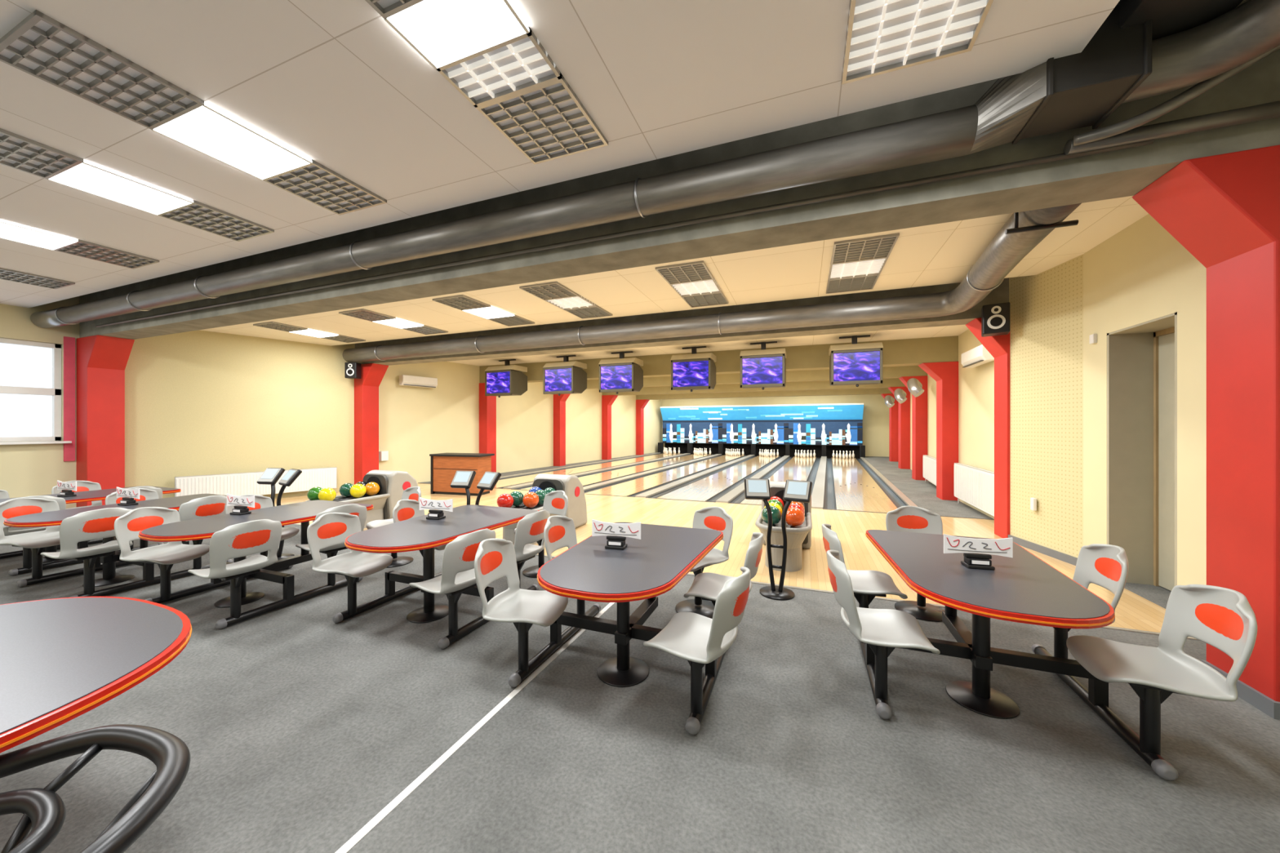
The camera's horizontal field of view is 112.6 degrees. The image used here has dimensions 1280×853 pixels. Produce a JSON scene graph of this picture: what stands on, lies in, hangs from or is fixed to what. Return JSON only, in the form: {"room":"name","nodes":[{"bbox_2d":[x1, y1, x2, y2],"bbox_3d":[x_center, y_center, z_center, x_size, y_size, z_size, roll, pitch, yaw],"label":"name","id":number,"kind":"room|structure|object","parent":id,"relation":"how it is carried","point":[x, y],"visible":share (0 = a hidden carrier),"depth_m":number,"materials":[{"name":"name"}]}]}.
{"room":"games hall","nodes":[
{"label":"games hall","id":0,"kind":"room"},
{"bbox_2d":[75,334,134,506],"bbox_3d":[-9.454,0.025,7.550,0.776,3.149,0.440,0,0,21],"label":"column","id":1,"kind":"structure","parent":0,"point":[101,361],"depth_m":7.47,"materials":[{"name":"red paint"}]},
{"bbox_2d":[0,296,662,508],"bbox_3d":[-5.873,-0.375,13.853,1.305,4.250,29.840,0,0,29],"label":"wall","id":2,"kind":"structure","parent":0,"point":[197,402],"depth_m":9.62,"materials":[{"name":"yellow paint"}]},
{"bbox_2d":[0,336,75,461],"bbox_3d":[-10.378,-0.475,6.351,0.190,2.150,2.420,0,0,21],"label":"window","id":3,"kind":"structure","parent":2,"relation":"in","point":[68,342],"depth_m":7.34,"materials":[{"name":"white plastic"}]},
{"bbox_2d":[354,363,388,484],"bbox_3d":[-6.822,0.025,10.781,0.776,3.149,0.440,0,0,21],"label":"column","id":4,"kind":"structure","parent":0,"point":[366,388],"depth_m":10.65,"materials":[{"name":"red paint"}]},
{"bbox_2d":[479,382,496,472],"bbox_3d":[-4.838,0.101,13.854,0.776,2.999,0.440,0,0,21],"label":"column","id":5,"kind":"structure","parent":0,"point":[487,404],"depth_m":13.73,"materials":[{"name":"red paint"}]},
{"bbox_2d":[553,394,569,466],"bbox_3d":[-3.150,0.051,17.276,0.776,3.099,0.440,0,0,21],"label":"column","id":6,"kind":"structure","parent":0,"point":[559,402],"depth_m":17.15,"materials":[{"name":"red paint"}]},
{"bbox_2d":[0,0,1148,365],"bbox_3d":[0.276,-2.300,11.462,16.600,0.700,30.100,0,0,21],"label":"ceiling","id":7,"kind":"structure","parent":0,"point":[332,82],"depth_m":2.70,"materials":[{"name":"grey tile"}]},
{"bbox_2d":[0,267,75,288],"bbox_3d":[-8.242,-1.967,5.038,0.600,0.091,1.800,0,0,21],"label":"ceiling light fixture","id":8,"kind":"object","parent":7,"relation":"attached to","point":[61,283],"depth_m":5.62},
{"bbox_2d":[0,219,159,268],"bbox_3d":[-6.235,-1.967,4.268,0.600,0.091,1.800,0,0,21],"label":"ceiling light fixture","id":9,"kind":"object","parent":7,"relation":"attached to","point":[8,231],"depth_m":4.54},
{"bbox_2d":[0,128,274,241],"bbox_3d":[-4.227,-1.967,3.497,0.600,0.091,1.800,0,0,21],"label":"ceiling light fixture","id":10,"kind":"object","parent":7,"relation":"attached to","point":[79,174],"depth_m":3.46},
{"bbox_2d":[0,9,386,215],"bbox_3d":[-2.780,-1.967,2.942,0.600,0.091,1.800,0,0,21],"label":"ceiling light fixture","id":11,"kind":"object","parent":7,"relation":"attached to","point":[198,126],"depth_m":2.68,"materials":[{"name":"metal"}]},
{"bbox_2d":[253,321,365,342],"bbox_3d":[-6.773,-1.967,8.866,0.600,0.091,1.800,0,0,21],"label":"ceiling light fixture","id":12,"kind":"object","parent":7,"relation":"attached to","point":[272,325],"depth_m":8.68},
{"bbox_2d":[338,308,448,334],"bbox_3d":[-4.532,-1.967,8.006,0.600,0.091,1.800,0,0,21],"label":"ceiling light fixture","id":13,"kind":"object","parent":7,"relation":"attached to","point":[365,314],"depth_m":7.82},
{"bbox_2d":[432,294,534,326],"bbox_3d":[-2.571,-1.967,7.253,0.600,0.091,1.800,0,0,21],"label":"ceiling light fixture","id":14,"kind":"object","parent":7,"relation":"attached to","point":[473,306],"depth_m":7.09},
{"bbox_2d":[365,0,608,164],"bbox_3d":[-0.820,-1.967,2.189,0.600,0.091,1.800,0,0,21],"label":"ceiling light fixture","id":15,"kind":"object","parent":7,"relation":"attached to","point":[447,33],"depth_m":2.23,"materials":[{"name":"metal"}]},
{"bbox_2d":[484,359,527,397],"bbox_3d":[-3.892,-1.383,12.433,0.980,1.125,0.735,0,0,24],"label":"monitor","id":16,"kind":"object","parent":7,"relation":"hanging from","point":[508,380],"visible":1,"depth_m":12.17,"materials":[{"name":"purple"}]},
{"bbox_2d":[542,355,586,395],"bbox_3d":[-2.053,-1.383,11.727,0.980,1.125,0.735,0,0,24],"label":"monitor","id":17,"kind":"object","parent":7,"relation":"hanging from","point":[566,377],"visible":1,"depth_m":11.46,"materials":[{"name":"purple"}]},
{"bbox_2d":[519,281,612,318],"bbox_3d":[-1.078,-1.969,6.680,0.600,0.087,1.800,0,0,21],"label":"ceiling light fixture","id":18,"kind":"object","parent":7,"relation":"attached to","point":[580,308],"depth_m":6.50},
{"bbox_2d":[598,351,643,394],"bbox_3d":[-0.485,-1.383,11.125,0.980,1.125,0.735,0,0,21],"label":"monitor","id":19,"kind":"object","parent":7,"relation":"hanging from","point":[621,375],"visible":1,"depth_m":10.84,"materials":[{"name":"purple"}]},
{"bbox_2d":[30,0,1279,328],"bbox_3d":[-3.032,-2.047,4.522,14.628,0.805,2.949,0,0,31],"label":"ventilation duct","id":20,"kind":"object","parent":7,"relation":"hanging from","point":[1143,49],"visible":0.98,"depth_m":2.65,"materials":[{"name":"metal"}]},
{"bbox_2d":[655,260,728,307],"bbox_3d":[0.789,-1.969,5.963,0.600,0.087,1.800,0,0,21],"label":"ceiling light fixture","id":21,"kind":"object","parent":7,"relation":"in","point":[707,295],"depth_m":5.76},
{"bbox_2d":[670,346,716,391],"bbox_3d":[1.317,-1.383,10.434,0.980,1.125,0.735,0,0,21],"label":"monitor","id":22,"kind":"object","parent":7,"relation":"hanging from","point":[693,371],"visible":1,"depth_m":10.14,"materials":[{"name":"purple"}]},
{"bbox_2d":[342,203,1080,362],"bbox_3d":[-1.780,-1.744,6.714,12.465,0.411,3.382,0,0,21],"label":"ventilation duct","id":23,"kind":"object","parent":7,"relation":"hanging from","point":[1023,231],"visible":0.97,"depth_m":6.56,"materials":[{"name":"metal"}]},
{"bbox_2d":[739,341,786,390],"bbox_3d":[2.848,-1.383,9.846,0.980,1.125,0.735,0,0,21],"label":"monitor","id":24,"kind":"object","parent":7,"relation":"hanging from","point":[762,368],"visible":1,"depth_m":9.55,"materials":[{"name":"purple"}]},
{"bbox_2d":[828,334,883,386],"bbox_3d":[4.612,-1.383,9.169,0.980,1.125,0.735,0,0,21],"label":"monitor","id":25,"kind":"object","parent":7,"relation":"hanging from","point":[855,364],"visible":1,"depth_m":8.87,"materials":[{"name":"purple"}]},
{"bbox_2d":[826,232,899,293],"bbox_3d":[2.657,-1.969,5.246,0.600,0.087,1.800,0,0,21],"label":"ceiling light fixture","id":26,"kind":"object","parent":7,"relation":"in","point":[849,281],"depth_m":5.03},
{"bbox_2d":[841,0,993,84],"bbox_3d":[1.094,-1.967,1.455,0.600,0.091,1.800,0,0,21],"label":"ceiling light fixture","id":27,"kind":"object","parent":7,"relation":"attached to","point":[986,4],"depth_m":2.11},
{"bbox_2d":[601,395,617,459],"bbox_3d":[-1.497,0.051,20.605,0.776,3.099,0.440,0,0,21],"label":"column","id":28,"kind":"structure","parent":0,"point":[607,401],"depth_m":20.47,"materials":[{"name":"red paint"}]},
{"bbox_2d":[0,452,1279,852],"bbox_3d":[0.115,1.670,11.390,16.350,0.160,29.850,0,0,21],"label":"floor","id":29,"kind":"structure","parent":0,"point":[299,726],"depth_m":2.19,"materials":[{"name":"grey carpet"}]},
{"bbox_2d":[0,485,181,576],"bbox_3d":[-7.014,1.229,5.306,1.196,0.742,1.586,0,0,21],"label":"table","id":30,"kind":"object","parent":29,"relation":"on","point":[98,495],"visible":0.23,"depth_m":5.14,"materials":[{"name":"grey laminate"}]},
{"bbox_2d":[0,495,66,568],"bbox_3d":[-6.646,1.143,4.636,0.520,0.814,0.459,0,0,30],"label":"seat","id":31,"kind":"object","parent":30,"relation":"on","point":[27,553],"visible":0.36,"depth_m":4.62,"materials":[{"name":"grey plastic"}]},
{"bbox_2d":[0,724,190,852],"bbox_3d":[-1.446,1.230,0.845,0.704,0.747,0.887,0,0,-3],"label":"armchair","id":32,"kind":"object","parent":29,"relation":"on","point":[44,811],"visible":1,"depth_m":1.09,"materials":[{"name":"metal"}]},
{"bbox_2d":[0,596,191,753],"bbox_3d":[-2.654,1.229,1.233,1.727,0.742,1.807,0,0,21],"label":"table","id":33,"kind":"object","parent":29,"relation":"on","point":[61,660],"visible":1,"depth_m":1.61,"materials":[{"name":"grey laminate"}]},
{"bbox_2d":[3,493,233,597],"bbox_3d":[-5.416,1.229,4.586,1.196,0.742,1.586,0,0,21],"label":"table","id":34,"kind":"object","parent":29,"relation":"on","point":[109,562],"visible":0.52,"depth_m":4.36,"materials":[{"name":"grey laminate"}]},
{"bbox_2d":[0,497,60,579],"bbox_3d":[-6.139,1.143,4.334,0.520,0.814,0.459,0,0,12],"label":"seat","id":35,"kind":"object","parent":34,"relation":"on","point":[37,541],"visible":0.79,"depth_m":4.33,"materials":[{"name":"grey plastic"}]},
{"bbox_2d":[40,507,133,595],"bbox_3d":[-5.046,1.143,3.920,0.520,0.814,0.459,0,0,19],"label":"seat","id":36,"kind":"object","parent":34,"relation":"on","point":[96,524],"visible":0.88,"depth_m":3.80,"materials":[{"name":"grey plastic"}]},
{"bbox_2d":[178,495,226,569],"bbox_3d":[-4.777,1.143,4.619,0.520,0.814,0.459,0,0,21],"label":"seat","id":37,"kind":"object","parent":34,"relation":"on","point":[213,505],"visible":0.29,"depth_m":4.49,"materials":[{"name":"grey plastic"}]},
{"bbox_2d":[137,500,373,629],"bbox_3d":[-3.618,1.229,4.109,1.196,0.742,1.586,0,0,21],"label":"table","id":38,"kind":"object","parent":29,"relation":"on","point":[304,512],"visible":0.66,"depth_m":3.91,"materials":[{"name":"grey laminate"}]},
{"bbox_2d":[114,506,209,600],"bbox_3d":[-4.285,1.143,3.835,0.520,0.814,0.459,0,0,9],"label":"seat","id":39,"kind":"object","parent":38,"relation":"on","point":[127,526],"visible":0.93,"depth_m":3.82,"materials":[{"name":"grey plastic"}]},
{"bbox_2d":[187,519,281,618],"bbox_3d":[-3.248,1.143,3.441,0.520,0.814,0.459,0,0,24],"label":"seat","id":40,"kind":"object","parent":38,"relation":"on","point":[256,536],"visible":1,"depth_m":3.34,"materials":[{"name":"grey plastic"}]},
{"bbox_2d":[295,503,367,586],"bbox_3d":[-2.980,1.143,4.139,0.520,0.814,0.459,0,0,29],"label":"seat","id":41,"kind":"object","parent":38,"relation":"on","point":[360,511],"visible":0.34,"depth_m":4.07,"materials":[{"name":"grey plastic"}]},
{"bbox_2d":[174,466,337,497],"bbox_3d":[-8.167,1.290,9.278,0.096,0.620,2.641,0,0,40],"label":"radiator","id":42,"kind":"object","parent":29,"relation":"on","point":[237,484],"visible":0.69,"depth_m":9.02,"materials":[{"name":"white metal"}]},
{"bbox_2d":[225,494,299,556],"bbox_3d":[-4.016,1.143,4.537,0.520,0.814,0.459,0,0,12],"label":"seat","id":43,"kind":"object","parent":29,"relation":"on","point":[260,501],"visible":0.26,"depth_m":4.66,"materials":[{"name":"grey plastic"}]},
{"bbox_2d":[257,467,302,559],"bbox_3d":[-4.390,1.059,5.166,0.633,1.083,0.320,0,0,21],"label":"console","id":44,"kind":"object","parent":29,"relation":"on","point":[270,476],"visible":0.66,"depth_m":5.17,"materials":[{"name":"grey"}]},
{"bbox_2d":[306,470,422,528],"bbox_3d":[-4.457,1.174,6.946,0.632,0.853,1.734,0,0,21],"label":"bowling ball return","id":45,"kind":"object","parent":29,"relation":"on","point":[381,489],"visible":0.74,"depth_m":6.94,"materials":[{"name":"black plastic"}]},
{"bbox_2d":[362,470,422,519],"bbox_3d":[-4.280,1.174,7.405,0.620,0.853,0.749,0,0,21],"label":"hood","id":46,"kind":"object","parent":45,"relation":"attached to","point":[392,484],"depth_m":7.07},
{"bbox_2d":[366,486,421,568],"bbox_3d":[-2.878,1.167,5.040,0.459,0.863,0.520,0,0,38],"label":"seat","id":47,"kind":"object","parent":29,"relation":"on","point":[414,492],"visible":0.39,"depth_m":5.06,"materials":[{"name":"grey plastic"}]},
{"bbox_2d":[332,504,539,648],"bbox_3d":[-1.728,1.229,3.813,1.196,0.742,1.586,0,0,21],"label":"table","id":48,"kind":"object","parent":29,"relation":"on","point":[419,533],"visible":0.7,"depth_m":3.60,"materials":[{"name":"grey laminate"}]},
{"bbox_2d":[306,512,393,614],"bbox_3d":[-2.413,1.143,3.549,0.520,0.814,0.459,0,0,17],"label":"seat","id":49,"kind":"object","parent":48,"relation":"on","point":[330,529],"visible":0.97,"depth_m":3.55,"materials":[{"name":"grey plastic"}]},
{"bbox_2d":[392,499,447,575],"bbox_3d":[-2.146,1.143,4.245,0.520,0.814,0.459,0,0,7],"label":"seat","id":50,"kind":"object","parent":48,"relation":"on","point":[404,509],"visible":0.32,"depth_m":4.28,"materials":[{"name":"grey plastic"}]},
{"bbox_2d":[419,497,453,519],"bbox_3d":[-1.902,0.762,3.975,0.360,0.190,0.100,0,0,14],"label":"table sign","id":51,"kind":"object","parent":48,"relation":"on","point":[433,505],"visible":1,"depth_m":3.96,"materials":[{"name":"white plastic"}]},
{"bbox_2d":[408,528,495,636],"bbox_3d":[-1.359,1.143,3.143,0.520,0.814,0.459,0,0,28],"label":"seat","id":52,"kind":"object","parent":48,"relation":"on","point":[458,575],"visible":0.83,"depth_m":2.98,"materials":[{"name":"grey plastic"}]},
{"bbox_2d":[513,509,550,588],"bbox_3d":[-1.090,1.143,3.844,0.520,0.814,0.459,0,0,24],"label":"seat","id":53,"kind":"object","parent":48,"relation":"on","point":[530,529],"visible":0.62,"depth_m":3.68,"materials":[{"name":"grey plastic"}]},
{"bbox_2d":[429,453,494,496],"bbox_3d":[-4.247,1.127,10.199,1.360,0.945,0.600,0,0,15],"label":"counter","id":54,"kind":"object","parent":29,"relation":"on","point":[443,466],"depth_m":10.01,"materials":[{"name":"brown wood"}]},
{"bbox_2d":[334,602,614,852],"bbox_3d":[-1.410,1.599,0.847,0.040,0.003,8.370,0,0,21],"label":"tape","id":55,"kind":"object","parent":29,"relation":"on","point":[346,847],"depth_m":2.07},
{"bbox_2d":[450,470,501,505],"bbox_3d":[-1.888,1.059,4.849,0.633,1.083,0.320,0,0,21],"label":"console","id":56,"kind":"object","parent":29,"relation":"on","point":[461,479],"visible":0.43,"depth_m":4.86,"materials":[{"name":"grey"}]},
{"bbox_2d":[514,490,568,577],"bbox_3d":[-1.070,1.167,4.720,0.459,0.863,0.520,0,0,44],"label":"seat","id":57,"kind":"object","parent":29,"relation":"on","point":[556,502],"visible":0.4,"depth_m":4.83,"materials":[{"name":"grey plastic"}]},
{"bbox_2d":[497,473,586,544],"bbox_3d":[-1.449,1.174,6.327,0.632,0.853,1.734,0,0,21],"label":"bowling ball return","id":58,"kind":"object","parent":29,"relation":"on","point":[543,484],"visible":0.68,"depth_m":6.41,"materials":[{"name":"black plastic"}]},
{"bbox_2d":[532,473,586,528],"bbox_3d":[-1.272,1.174,6.786,0.620,0.853,0.749,0,0,21],"label":"hood","id":59,"kind":"object","parent":58,"relation":"attached to","point":[572,486],"depth_m":6.56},
{"bbox_2d":[507,522,725,735],"bbox_3d":[-0.041,1.229,2.962,1.196,0.742,1.586,0,0,21],"label":"table","id":60,"kind":"object","parent":29,"relation":"on","point":[650,566],"visible":0.84,"depth_m":2.75,"materials":[{"name":"grey laminate"}]},
{"bbox_2d":[474,538,568,671],"bbox_3d":[-0.764,1.143,2.710,0.520,0.814,0.459,0,0,12],"label":"seat","id":61,"kind":"object","parent":60,"relation":"on","point":[495,559],"visible":1,"depth_m":2.72,"materials":[{"name":"grey plastic"}]},
{"bbox_2d":[543,515,585,615],"bbox_3d":[-0.494,1.143,3.414,0.520,0.814,0.459,0,0,21],"label":"seat","id":62,"kind":"object","parent":60,"relation":"on","point":[559,531],"visible":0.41,"depth_m":3.52,"materials":[{"name":"grey plastic"}]},
{"bbox_2d":[591,519,640,550],"bbox_3d":[-0.169,0.762,3.021,0.360,0.190,0.100,0,0,14],"label":"table sign","id":63,"kind":"object","parent":60,"relation":"on","point":[623,531],"visible":1,"depth_m":3.01,"materials":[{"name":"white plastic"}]},
{"bbox_2d":[593,522,638,535],"bbox_3d":[-0.170,0.725,3.016,0.333,0.077,0.005,0,0,14],"label":"print","id":64,"kind":"object","parent":63,"relation":"attached to","point":[599,528],"depth_m":3.02},
{"bbox_2d":[643,566,750,715],"bbox_3d":[0.328,1.143,2.291,0.520,0.814,0.459,0,0,30],"label":"seat","id":65,"kind":"object","parent":60,"relation":"on","point":[700,640],"visible":1,"depth_m":2.19,"materials":[{"name":"grey plastic"}]},
{"bbox_2d":[683,532,764,606],"bbox_3d":[0.598,1.143,2.995,0.520,0.814,0.459,0,0,19],"label":"seat","id":66,"kind":"object","parent":60,"relation":"on","point":[707,586],"visible":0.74,"depth_m":2.93,"materials":[{"name":"grey plastic"}]},
{"bbox_2d":[675,506,733,618],"bbox_3d":[0.528,1.167,3.741,0.520,0.863,0.459,0,0,-40],"label":"seat","id":67,"kind":"object","parent":29,"relation":"on","point":[717,518],"visible":0.55,"depth_m":3.75,"materials":[{"name":"grey plastic"}]},
{"bbox_2d":[744,478,812,600],"bbox_3d":[1.310,1.059,4.082,0.633,1.083,0.320,0,0,21],"label":"console","id":68,"kind":"object","parent":29,"relation":"on","point":[795,491],"visible":1,"depth_m":4.07,"materials":[{"name":"black"}]},
{"bbox_2d":[755,480,812,572],"bbox_3d":[1.851,1.174,5.435,0.632,0.853,1.734,0,0,21],"label":"bowling ball return","id":69,"kind":"object","parent":29,"relation":"on","point":[798,523],"visible":0.73,"depth_m":4.75,"materials":[{"name":"grey plastic"}]},
{"bbox_2d":[761,480,811,548],"bbox_3d":[2.027,1.174,5.895,0.620,0.853,0.749,0,0,21],"label":"hood","id":70,"kind":"object","parent":69,"relation":"attached to","point":[776,488],"depth_m":5.57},
{"bbox_2d":[885,506,944,622],"bbox_3d":[2.442,1.167,3.717,0.459,0.863,0.520,0,0,15],"label":"seat","id":71,"kind":"object","parent":29,"relation":"on","point":[914,519],"visible":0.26,"depth_m":3.87,"materials":[{"name":"grey plastic"}]},
{"bbox_2d":[954,462,994,516],"bbox_3d":[6.156,1.180,7.814,0.096,0.840,2.401,0,0,23],"label":"radiator","id":72,"kind":"object","parent":29,"relation":"on","point":[974,486],"visible":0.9,"depth_m":7.72,"materials":[{"name":"white metal"}]},
{"bbox_2d":[859,529,1178,781],"bbox_3d":[2.067,1.229,2.677,1.196,0.742,1.586,0,0,21],"label":"table","id":73,"kind":"object","parent":29,"relation":"on","point":[1023,588],"visible":0.78,"depth_m":2.43,"materials":[{"name":"grey laminate"}]},
{"bbox_2d":[822,524,907,608],"bbox_3d":[1.613,1.143,3.127,0.520,0.814,0.459,0,0,16],"label":"seat","id":74,"kind":"object","parent":73,"relation":"on","point":[866,584],"visible":0.65,"depth_m":3.09,"materials":[{"name":"grey plastic"}]},
{"bbox_2d":[826,550,940,700],"bbox_3d":[1.345,1.143,2.428,0.520,0.814,0.459,0,0,18],"label":"seat","id":75,"kind":"object","parent":73,"relation":"on","point":[884,630],"visible":1,"depth_m":2.39,"materials":[{"name":"grey plastic"}]},
{"bbox_2d":[943,533,1013,569],"bbox_3d":[2.060,0.762,2.605,0.360,0.190,0.100,0,0,14],"label":"table sign","id":76,"kind":"object","parent":73,"relation":"on","point":[976,552],"visible":1,"depth_m":2.59,"materials":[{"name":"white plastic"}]},
{"bbox_2d":[946,537,1009,552],"bbox_3d":[2.058,0.725,2.600,0.333,0.077,0.005,0,0,14],"label":"print","id":77,"kind":"object","parent":76,"relation":"attached to","point":[954,544],"depth_m":2.60},
{"bbox_2d":[1053,543,1128,658],"bbox_3d":[2.706,1.143,2.710,0.520,0.814,0.459,0,0,22],"label":"seat","id":78,"kind":"object","parent":73,"relation":"on","point":[1106,566],"visible":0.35,"depth_m":2.69,"materials":[{"name":"grey plastic"}]},
{"bbox_2d":[1066,584,1257,755],"bbox_3d":[2.437,1.143,2.009,0.520,0.814,0.459,0,0,23],"label":"seat","id":79,"kind":"object","parent":73,"relation":"on","point":[1224,619],"visible":1,"depth_m":1.99,"materials":[{"name":"grey plastic"}]},
{"bbox_2d":[79,0,1279,339],"bbox_3d":[-2.927,-2.025,5.044,14.620,0.950,0.400,0,0,21],"label":"ceiling beam","id":80,"kind":"structure","parent":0,"point":[1125,172],"depth_m":3.38,"materials":[{"name":"metal"}]},
{"bbox_2d":[355,277,1008,365],"bbox_3d":[-0.794,-2.025,8.467,13.550,0.950,0.400,0,0,21],"label":"ceiling beam","id":81,"kind":"structure","parent":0,"point":[1000,294],"depth_m":7.44,"materials":[{"name":"metal"}]},
{"bbox_2d":[479,335,958,382],"bbox_3d":[0.910,-1.950,11.648,12.950,1.100,0.400,0,0,21],"label":"ceiling beam","id":82,"kind":"structure","parent":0,"point":[917,351],"depth_m":10.28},
{"bbox_2d":[601,377,905,395],"bbox_3d":[4.204,-2.000,18.417,12.850,1.000,0.400,0,0,21],"label":"ceiling beam","id":83,"kind":"structure","parent":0,"point":[892,382],"depth_m":17.79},
{"bbox_2d":[586,365,927,389],"bbox_3d":[2.575,-2.000,15.079,12.900,1.000,0.400,0,0,21],"label":"ceiling beam","id":84,"kind":"structure","parent":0,"point":[888,372],"depth_m":13.89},
{"bbox_2d":[635,387,892,399],"bbox_3d":[5.810,-2.000,21.763,12.850,1.000,0.400,0,0,21],"label":"ceiling beam","id":85,"kind":"structure","parent":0,"point":[879,390],"depth_m":21.30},
{"bbox_2d":[662,394,888,457],"bbox_3d":[7.282,-0.375,24.760,13.050,4.250,0.250,0,0,21],"label":"wall","id":86,"kind":"structure","parent":0,"point":[875,412],"depth_m":22.95,"materials":[{"name":"yellow paint"}]},
{"bbox_2d":[880,393,897,462],"bbox_3d":[11.493,0.051,19.582,0.736,3.099,0.440,0,0,21],"label":"column","id":87,"kind":"structure","parent":0,"point":[893,411],"depth_m":19.35,"materials":[{"name":"red paint"}]},
{"bbox_2d":[888,386,910,469],"bbox_3d":[9.887,0.051,16.235,0.736,3.099,0.440,0,0,21],"label":"column","id":88,"kind":"structure","parent":0,"point":[904,409],"depth_m":15.99,"materials":[{"name":"red paint"}]},
{"bbox_2d":[898,375,927,480],"bbox_3d":[8.281,0.051,12.889,0.736,3.099,0.440,0,0,21],"label":"column","id":89,"kind":"structure","parent":0,"point":[919,404],"depth_m":12.65,"materials":[{"name":"red paint"}]},
{"bbox_2d":[918,361,958,500],"bbox_3d":[6.639,0.101,9.448,0.736,2.999,0.440,0,0,21],"label":"column","id":90,"kind":"structure","parent":0,"point":[945,374],"depth_m":9.22,"materials":[{"name":"red paint"}]},
{"bbox_2d":[965,317,1009,538],"bbox_3d":[5.216,0.025,6.160,0.736,3.149,0.440,0,0,21],"label":"column","id":91,"kind":"structure","parent":0,"point":[998,346],"depth_m":6.11,"materials":[{"name":"red paint"}]},
{"bbox_2d":[910,213,1206,585],"bbox_3d":[7.001,-0.375,8.900,1.057,4.250,29.642,0,0,24],"label":"wall","id":92,"kind":"structure","parent":0,"point":[1140,273],"depth_m":4.84,"materials":[{"name":"yellow paint"}]},
{"bbox_2d":[960,344,994,368],"bbox_3d":[6.040,-1.250,7.643,0.200,0.280,1.000,0,0,21],"label":"air conditioner","id":93,"kind":"object","parent":92,"relation":"attached to","point":[979,355],"visible":0.83,"depth_m":7.48,"materials":[{"name":"white plastic"}]},
{"bbox_2d":[981,302,1009,337],"bbox_3d":[4.864,-1.460,5.839,0.288,0.400,0.236,0,0,35],"label":"wall speaker","id":94,"kind":"object","parent":92,"relation":"attached to","point":[995,317],"visible":1,"depth_m":5.76,"materials":[{"name":"black plastic"}]},
{"bbox_2d":[1008,534,1077,565],"bbox_3d":[5.074,1.555,5.390,0.019,0.090,1.137,0,0,7],"label":"trim","id":95,"kind":"structure","parent":92,"relation":"attached to","point":[1069,559],"depth_m":5.32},
{"bbox_2d":[1106,311,1177,586],"bbox_3d":[4.965,0.265,3.932,0.548,2.670,1.100,0,0,21],"label":"recess","id":96,"kind":"object","parent":92,"relation":"in","point":[1130,349],"visible":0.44,"depth_m":4.35,"materials":[{"name":"paint"}]},
{"bbox_2d":[1153,326,1174,586],"bbox_3d":[5.036,0.325,3.905,0.115,2.550,0.840,0,0,21],"label":"door frame","id":97,"kind":"structure","parent":96,"relation":"attached to","point":[1171,330],"depth_m":4.27,"materials":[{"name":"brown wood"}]},
{"bbox_2d":[1158,332,1174,591],"bbox_3d":[5.062,0.345,3.895,0.040,2.490,0.780,0,0,21],"label":"door leaf","id":98,"kind":"structure","parent":97,"relation":"attached to","point":[1166,342],"depth_m":4.17,"materials":[{"name":"paint"}]},
{"bbox_2d":[1200,659,1279,719],"bbox_3d":[3.805,1.555,2.449,0.550,0.090,0.460,0,0,21],"label":"trim","id":99,"kind":"structure","parent":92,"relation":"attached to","point":[1259,700],"depth_m":2.43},
{"bbox_2d":[1132,144,1279,702],"bbox_3d":[3.582,0.025,2.545,0.736,3.149,0.440,0,0,21],"label":"column","id":100,"kind":"structure","parent":0,"point":[1224,209],"depth_m":2.48,"materials":[{"name":"red paint"}]},
{"bbox_3d":[3.210,1.820,17.432,15.500,0.160,16.850,0,0,21],"label":"floor","id":101,"kind":"structure","parent":0,"visible":0},
{"bbox_2d":[493,452,687,488],"bbox_3d":[-1.143,1.650,18.314,1.828,0.160,15.534,0,0,24],"label":"lane","id":102,"kind":"object","parent":101,"relation":"on","point":[505,482],"visible":0.48,"depth_m":15.78,"materials":[{"name":"brown wood"}]},
{"bbox_2d":[507,453,718,490],"bbox_3d":[0.565,1.650,17.659,1.828,0.160,15.534,0,0,24],"label":"lane","id":103,"kind":"object","parent":101,"relation":"on","point":[599,477],"visible":0.49,"depth_m":15.47,"materials":[{"name":"brown wood"}]},
{"bbox_2d":[583,453,751,497],"bbox_3d":[2.274,1.650,17.003,1.828,0.160,15.534,0,0,24],"label":"lane","id":104,"kind":"object","parent":101,"relation":"on","point":[638,485],"visible":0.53,"depth_m":13.08,"materials":[{"name":"brown wood"}]},
{"bbox_2d":[640,454,786,502],"bbox_3d":[3.982,1.650,16.347,1.828,0.160,15.534,0,0,24],"label":"lane","id":105,"kind":"object","parent":101,"relation":"on","point":[715,485],"visible":0.7,"depth_m":12.21,"materials":[{"name":"brown wood"}]},
{"bbox_2d":[657,403,865,459],"bbox_3d":[6.475,0.265,24.277,11.180,2.930,1.130,0,0,21],"label":"bowling masking unit","id":106,"kind":"object","parent":101,"relation":"on","point":[824,428],"visible":1,"depth_m":23.99,"materials":[{"name":"blue plastic"}]},
{"bbox_2d":[662,419,862,444],"bbox_3d":[6.518,0.320,24.277,10.970,1.360,0.100,0,0,21],"label":"picture","id":107,"kind":"object","parent":106,"relation":"on","point":[757,432],"depth_m":24.07},
{"bbox_2d":[721,455,823,508],"bbox_3d":[5.691,1.650,15.691,1.828,0.160,15.534,0,0,24],"label":"lane","id":108,"kind":"object","parent":101,"relation":"on","point":[799,468],"visible":0.53,"depth_m":14.40,"materials":[{"name":"brown wood"}]},
{"bbox_2d":[815,456,917,513],"bbox_3d":[7.399,1.650,15.035,1.828,0.160,15.534,0,0,24],"label":"lane","id":109,"kind":"object","parent":101,"relation":"on","point":[850,484],"visible":0.68,"depth_m":10.85,"materials":[{"name":"brown wood"}]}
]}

